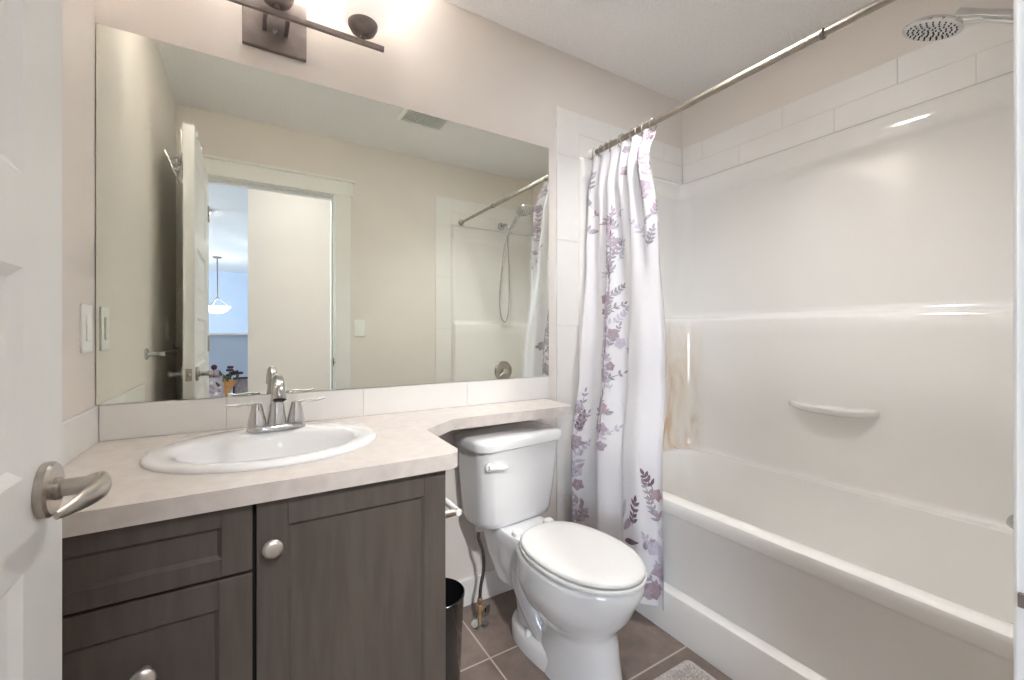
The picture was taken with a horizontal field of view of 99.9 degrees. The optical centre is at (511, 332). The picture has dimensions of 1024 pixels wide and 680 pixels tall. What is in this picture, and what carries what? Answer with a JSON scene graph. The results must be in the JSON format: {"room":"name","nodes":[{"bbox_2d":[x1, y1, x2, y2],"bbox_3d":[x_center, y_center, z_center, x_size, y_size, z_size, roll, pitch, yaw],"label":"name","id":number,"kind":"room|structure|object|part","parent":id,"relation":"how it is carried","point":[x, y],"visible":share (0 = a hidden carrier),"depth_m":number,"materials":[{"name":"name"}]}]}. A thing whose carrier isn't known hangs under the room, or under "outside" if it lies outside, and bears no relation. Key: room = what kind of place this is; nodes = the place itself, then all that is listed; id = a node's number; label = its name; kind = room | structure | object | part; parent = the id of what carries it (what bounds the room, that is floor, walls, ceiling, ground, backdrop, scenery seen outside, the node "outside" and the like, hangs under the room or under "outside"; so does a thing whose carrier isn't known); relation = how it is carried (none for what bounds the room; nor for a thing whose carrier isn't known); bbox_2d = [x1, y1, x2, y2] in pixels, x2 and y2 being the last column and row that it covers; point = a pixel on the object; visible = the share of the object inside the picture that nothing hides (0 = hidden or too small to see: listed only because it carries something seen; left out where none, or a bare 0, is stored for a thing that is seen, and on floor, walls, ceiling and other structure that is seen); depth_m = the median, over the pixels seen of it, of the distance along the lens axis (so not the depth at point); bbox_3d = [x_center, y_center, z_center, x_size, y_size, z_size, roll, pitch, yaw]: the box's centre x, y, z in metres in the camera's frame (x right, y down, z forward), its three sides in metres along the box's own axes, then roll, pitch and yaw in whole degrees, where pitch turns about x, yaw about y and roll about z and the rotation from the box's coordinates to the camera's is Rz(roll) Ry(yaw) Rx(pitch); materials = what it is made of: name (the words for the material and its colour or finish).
{"room":"bathroom","nodes":[
{"label":"bathroom","id":0,"kind":"room"},
{"bbox_2d":[62,0,94,420],"bbox_3d":[-0.755,-0.106,0.447,0.100,2.440,1.660,0,0,-31],"label":"wall","id":1,"kind":"structure","parent":0,"point":[78,16],"depth_m":1.07,"materials":[{"name":"paint"}]},
{"bbox_2d":[62,406,98,466],"bbox_3d":[-0.980,0.249,0.919,0.008,0.099,0.620,0,0,-31],"label":"trim","id":2,"kind":"structure","parent":1,"relation":"attached to","point":[80,431],"depth_m":1.05,"materials":[{"name":"white tile"}]},
{"bbox_2d":[80,303,91,352],"bbox_3d":[-1.095,-0.012,1.110,0.010,0.124,0.078,0,0,-31],"label":"light switch","id":3,"kind":"object","parent":1,"relation":"attached to","point":[85,309],"visible":1,"depth_m":1.09,"materials":[{"name":"white plastic"}]},
{"bbox_2d":[95,0,681,580],"bbox_3d":[-0.109,-0.106,1.872,2.689,2.440,0.100,0,0,-31],"label":"wall","id":4,"kind":"structure","parent":0,"point":[442,59],"depth_m":1.73,"materials":[{"name":"paint"}]},
{"bbox_2d":[227,0,388,61],"bbox_3d":[-0.725,-1.042,1.325,0.682,0.258,0.190,0,0,-31],"label":"vanity light","id":5,"kind":"object","parent":4,"relation":"attached to","point":[279,27],"visible":1,"depth_m":1.40,"materials":[{"name":"metal"}]},
{"bbox_3d":[-0.770,-0.978,1.341,0.012,0.020,0.084,0,0,-31],"label":"arm","id":6,"kind":"part","parent":5,"relation":"part of","materials":[{"name":"metal"}]},
{"bbox_3d":[-0.719,-0.978,1.373,0.012,0.020,0.084,0,0,-31],"label":"arm","id":7,"kind":"part","parent":5,"relation":"part of","materials":[{"name":"metal"}]},
{"bbox_3d":[-0.503,-1.104,1.450,0.172,0.134,0.172,0,0,-31],"label":"lamp shade","id":8,"kind":"part","parent":5,"relation":"part of","materials":[{"name":"white glass"}]},
{"bbox_2d":[96,23,548,404],"bbox_3d":[-0.487,-0.326,1.579,1.533,1.046,0.006,0,0,-31],"label":"wall mirror","id":9,"kind":"object","parent":4,"relation":"attached to","point":[254,225],"visible":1,"depth_m":1.43,"materials":[{"name":"clear glass"}]},
{"bbox_2d":[99,376,548,441],"bbox_3d":[-0.484,0.249,1.580,1.527,0.099,0.008,0,0,-31],"label":"tile backsplash","id":10,"kind":"structure","parent":4,"relation":"attached to","point":[148,419],"depth_m":1.47,"materials":[{"name":"white tile"}]},
{"bbox_2d":[458,569,512,606],"bbox_3d":[-0.133,1.059,1.791,0.800,0.110,0.014,0,0,-31],"label":"baseboard","id":11,"kind":"structure","parent":4,"relation":"attached to","point":[493,585],"depth_m":1.79,"materials":[{"name":"paint"}]},
{"bbox_2d":[556,106,681,521],"bbox_3d":[0.590,0.029,2.236,0.898,2.170,0.008,0,0,-31],"label":"wall tiles","id":12,"kind":"structure","parent":4,"relation":"attached to","point":[576,134],"depth_m":2.03,"materials":[{"name":"white tile"}]},
{"bbox_2d":[460,589,731,679],"bbox_3d":[0.323,1.154,1.164,2.689,0.080,1.760,0,0,-31],"label":"floor","id":13,"kind":"structure","parent":0,"point":[646,651],"depth_m":1.50,"materials":[{"name":"tile"}]},
{"bbox_2d":[62,470,444,679],"bbox_3d":[-0.642,0.726,1.109,0.780,0.776,0.617,0,0,-31],"label":"vanity cabinet","id":14,"kind":"object","parent":13,"relation":"on","point":[348,583],"visible":0.81,"depth_m":0.88,"materials":[{"name":"brown wood"}]},
{"bbox_3d":[-0.652,0.608,0.761,0.039,0.039,0.032,0,0,-31],"label":"knob","id":15,"kind":"part","parent":14,"relation":"part of","materials":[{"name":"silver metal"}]},
{"bbox_3d":[-0.679,0.611,0.775,0.362,0.262,0.020,0,0,-31],"label":"drawer","id":16,"kind":"part","parent":14,"relation":"part of","materials":[{"name":"brown wood"}]},
{"bbox_3d":[-0.679,0.408,0.775,0.362,0.132,0.020,0,0,-31],"label":"drawer","id":17,"kind":"part","parent":14,"relation":"part of","materials":[{"name":"brown wood"}]},
{"bbox_3d":[-0.513,0.681,0.899,0.744,0.686,0.018,0,0,-31],"label":"frame","id":18,"kind":"part","parent":14,"relation":"part of","materials":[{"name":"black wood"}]},
{"bbox_3d":[-0.482,0.431,0.864,0.039,0.039,0.032,0,0,-31],"label":"knob","id":19,"kind":"part","parent":14,"relation":"part of","materials":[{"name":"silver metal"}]},
{"bbox_2d":[62,398,571,537],"bbox_3d":[-0.338,0.318,1.311,1.511,0.038,0.617,0,0,-31],"label":"countertop","id":20,"kind":"structure","parent":14,"relation":"on","point":[406,444],"depth_m":0.96,"materials":[{"name":"laminate"}]},
{"bbox_2d":[140,423,376,473],"bbox_3d":[-0.637,0.355,1.143,0.536,0.142,0.442,0,0,-31],"label":"sink","id":21,"kind":"object","parent":20,"relation":"in","point":[239,450],"visible":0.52,"depth_m":1.17,"materials":[{"name":"white ceramic"}]},
{"bbox_2d":[223,374,324,432],"bbox_3d":[-0.676,0.202,1.242,0.268,0.167,0.154,0,0,-31],"label":"faucet","id":22,"kind":"object","parent":20,"relation":"on","point":[257,422],"visible":1,"depth_m":1.26,"materials":[{"name":"silver metal"}]},
{"bbox_3d":[-0.770,0.235,1.243,0.107,0.067,0.049,0,0,-31],"label":"handle","id":23,"kind":"part","parent":22,"relation":"part of","materials":[{"name":"silver metal"}]},
{"bbox_3d":[-0.676,0.194,1.241,0.052,0.151,0.153,0,0,-31],"label":"spout","id":24,"kind":"part","parent":22,"relation":"part of","materials":[{"name":"silver metal"}]},
{"bbox_3d":[-0.634,0.235,1.326,0.107,0.067,0.049,0,0,-31],"label":"handle","id":25,"kind":"part","parent":22,"relation":"part of","materials":[{"name":"silver metal"}]},
{"bbox_3d":[-0.345,0.678,0.979,0.407,0.672,0.020,0,0,-31],"label":"door","id":26,"kind":"part","parent":14,"relation":"part of","materials":[{"name":"brown wood"}]},
{"bbox_2d":[445,497,461,518],"bbox_3d":[-0.197,0.472,1.186,0.058,0.034,0.174,0,0,-31],"label":"paper holder","id":27,"kind":"object","parent":14,"relation":"attached to","point":[454,510],"visible":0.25,"depth_m":1.13,"materials":[{"name":"silver metal"}]},
{"bbox_3d":[-0.162,0.472,1.125,0.056,0.034,0.034,0,0,-31],"label":"post","id":28,"kind":"part","parent":27,"relation":"part of","materials":[{"name":"silver metal"}]},
{"bbox_2d":[445,578,464,679],"bbox_3d":[-0.240,0.974,1.382,0.176,0.280,0.176,0,0,-31],"label":"waste bin","id":29,"kind":"object","parent":13,"relation":"on","point":[454,590],"visible":0.44,"depth_m":1.34,"materials":[{"name":"black plastic"}]},
{"bbox_2d":[471,526,489,629],"bbox_3d":[-0.121,0.922,1.644,0.072,0.383,0.068,0,0,15],"label":"supply valve","id":30,"kind":"object","parent":13,"relation":"on","point":[480,623],"visible":0.94,"depth_m":1.64,"materials":[{"name":"silver metal"}]},
{"bbox_3d":[-0.094,1.052,1.633,0.011,0.038,0.040,0,0,22],"label":"handle","id":31,"kind":"part","parent":30,"relation":"part of","materials":[{"name":"silver metal"}]},
{"bbox_2d":[454,420,646,679],"bbox_3d":[0.141,0.749,1.523,0.418,0.730,0.735,0,0,-37],"label":"toilet","id":32,"kind":"object","parent":13,"relation":"on","point":[575,586],"visible":1,"depth_m":1.46,"materials":[{"name":"ceramic"}]},
{"bbox_3d":[-0.054,0.484,1.550,0.083,0.032,0.037,0,0,-37],"label":"flush lever","id":33,"kind":"part","parent":32,"relation":"part of","materials":[{"name":"plastic"}]},
{"bbox_3d":[-0.012,0.581,1.723,0.394,0.298,0.218,0,0,-37],"label":"tank","id":34,"kind":"part","parent":32,"relation":"part of","materials":[{"name":"white ceramic"}]},
{"bbox_3d":[-0.010,0.407,1.721,0.418,0.047,0.237,0,0,-37],"label":"tank lid","id":35,"kind":"part","parent":32,"relation":"part of","materials":[{"name":"white ceramic"}]},
{"bbox_3d":[0.225,0.713,1.413,0.312,0.020,0.450,0,0,-37],"label":"seat lid","id":36,"kind":"part","parent":32,"relation":"part of","materials":[{"name":"plastic"}]},
{"bbox_3d":[0.227,0.734,1.410,0.320,0.014,0.451,0,0,-37],"label":"seat","id":37,"kind":"part","parent":32,"relation":"part of","materials":[{"name":"plastic"}]},
{"bbox_2d":[654,660,715,679],"bbox_3d":[0.677,1.103,1.090,0.252,0.021,0.716,0,0,-31],"label":"bath mat","id":38,"kind":"object","parent":13,"relation":"on","point":[687,669],"visible":1,"depth_m":1.39,"materials":[{"name":"beige fabric"}]},
{"bbox_2d":[636,449,1012,679],"bbox_3d":[1.036,0.869,1.609,0.801,0.490,1.534,0,0,-31],"label":"bathtub","id":39,"kind":"object","parent":13,"relation":"on","point":[770,574],"visible":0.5,"depth_m":1.38,"materials":[{"name":"plastic"}]},
{"bbox_2d":[444,0,873,102],"bbox_3d":[1.026,-1.366,-3.120,6.700,0.080,9.805,0,0,-31],"label":"ceiling","id":40,"kind":"structure","parent":0,"point":[678,50],"depth_m":1.89,"materials":[{"name":"paint"}]},
{"bbox_2d":[682,0,1012,183],"bbox_3d":[1.454,-0.106,1.796,0.100,2.440,1.660,0,0,-31],"label":"wall","id":41,"kind":"structure","parent":0,"point":[875,39],"depth_m":1.88,"materials":[{"name":"paint"}]},
{"bbox_2d":[579,71,1012,531],"bbox_3d":[1.049,-0.114,1.617,0.772,1.474,1.536,0,0,-31],"label":"shower surround","id":42,"kind":"object","parent":41,"relation":"attached to","point":[838,306],"visible":0.88,"depth_m":1.72,"materials":[{"name":"plastic"}]},
{"bbox_2d":[588,0,895,158],"bbox_3d":[0.789,-0.876,1.458,0.048,0.048,1.525,0,0,-31],"label":"shower curtain rod","id":43,"kind":"object","parent":42,"relation":"attached to","point":[822,33],"visible":0.91,"depth_m":1.41,"materials":[{"name":"metal"}]},
{"bbox_2d":[902,7,1012,41],"bbox_3d":[1.368,-0.525,1.194,0.147,0.881,0.435,0,0,-31],"label":"shower","id":44,"kind":"object","parent":42,"relation":"attached to","point":[940,26],"visible":0.94,"depth_m":1.27,"materials":[{"name":"silver metal"}]},
{"bbox_2d":[1006,514,1012,528],"bbox_3d":[1.416,0.506,1.115,0.063,0.077,0.181,0,0,-31],"label":"tub spout","id":45,"kind":"object","parent":42,"relation":"attached to","point":[1009,521],"visible":0.39,"depth_m":1.18,"materials":[{"name":"silver metal"}]},
{"bbox_2d":[683,23,1012,183],"bbox_3d":[1.378,-0.954,1.818,0.008,0.205,1.524,0,0,-31],"label":"wall tiles","id":46,"kind":"structure","parent":41,"relation":"attached to","point":[981,52],"depth_m":1.73,"materials":[{"name":"white tile"}]},
{"bbox_3d":[0.751,-0.106,0.463,2.489,2.440,0.118,0,0,-31],"label":"wall","id":47,"kind":"structure","parent":0,"visible":0},
{"bbox_2d":[0,0,111,679],"bbox_3d":[-0.426,0.084,0.251,0.172,2.045,0.744,0,0,-31],"label":"door","id":48,"kind":"structure","parent":47,"relation":"in","point":[34,484],"depth_m":0.49,"materials":[{"name":"paint"}]},
{"bbox_3d":[-0.559,0.189,0.520,0.011,0.066,0.066,0,0,-31],"label":"handle","id":49,"kind":"part","parent":48,"relation":"part of","materials":[{"name":"silver metal"}]},
{"bbox_3d":[-0.511,0.188,0.502,0.055,0.029,0.110,0,0,-31],"label":"lever","id":50,"kind":"part","parent":48,"relation":"part of","materials":[{"name":"silver metal"}]},
{"bbox_2d":[1013,0,1023,679],"bbox_3d":[0.079,0.030,0.141,0.962,2.168,0.032,0,0,-31],"label":"trim","id":51,"kind":"structure","parent":47,"relation":"attached to","point":[1018,5],"depth_m":0.33,"materials":[{"name":"paint"}]},
{"bbox_2d":[1018,592,1023,608],"bbox_3d":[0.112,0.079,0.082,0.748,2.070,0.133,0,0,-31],"label":"strike plate","id":52,"kind":"object","parent":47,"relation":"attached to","point":[1020,595],"depth_m":0.32,"materials":[{"name":"metal"}]},
{"bbox_3d":[0.491,-0.867,1.945,0.044,0.056,0.007,0,0,-31],"label":"curtain ring","id":53,"kind":"object","parent":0,"visible":0},
{"bbox_2d":[571,129,665,610],"bbox_3d":[0.463,0.089,1.835,0.197,1.879,0.527,0,0,-31],"label":"shower curtain","id":54,"kind":"object","parent":53,"relation":"hanging from","point":[618,428],"visible":0.98,"depth_m":1.80,"materials":[{"name":"white fabric"}]}
]}

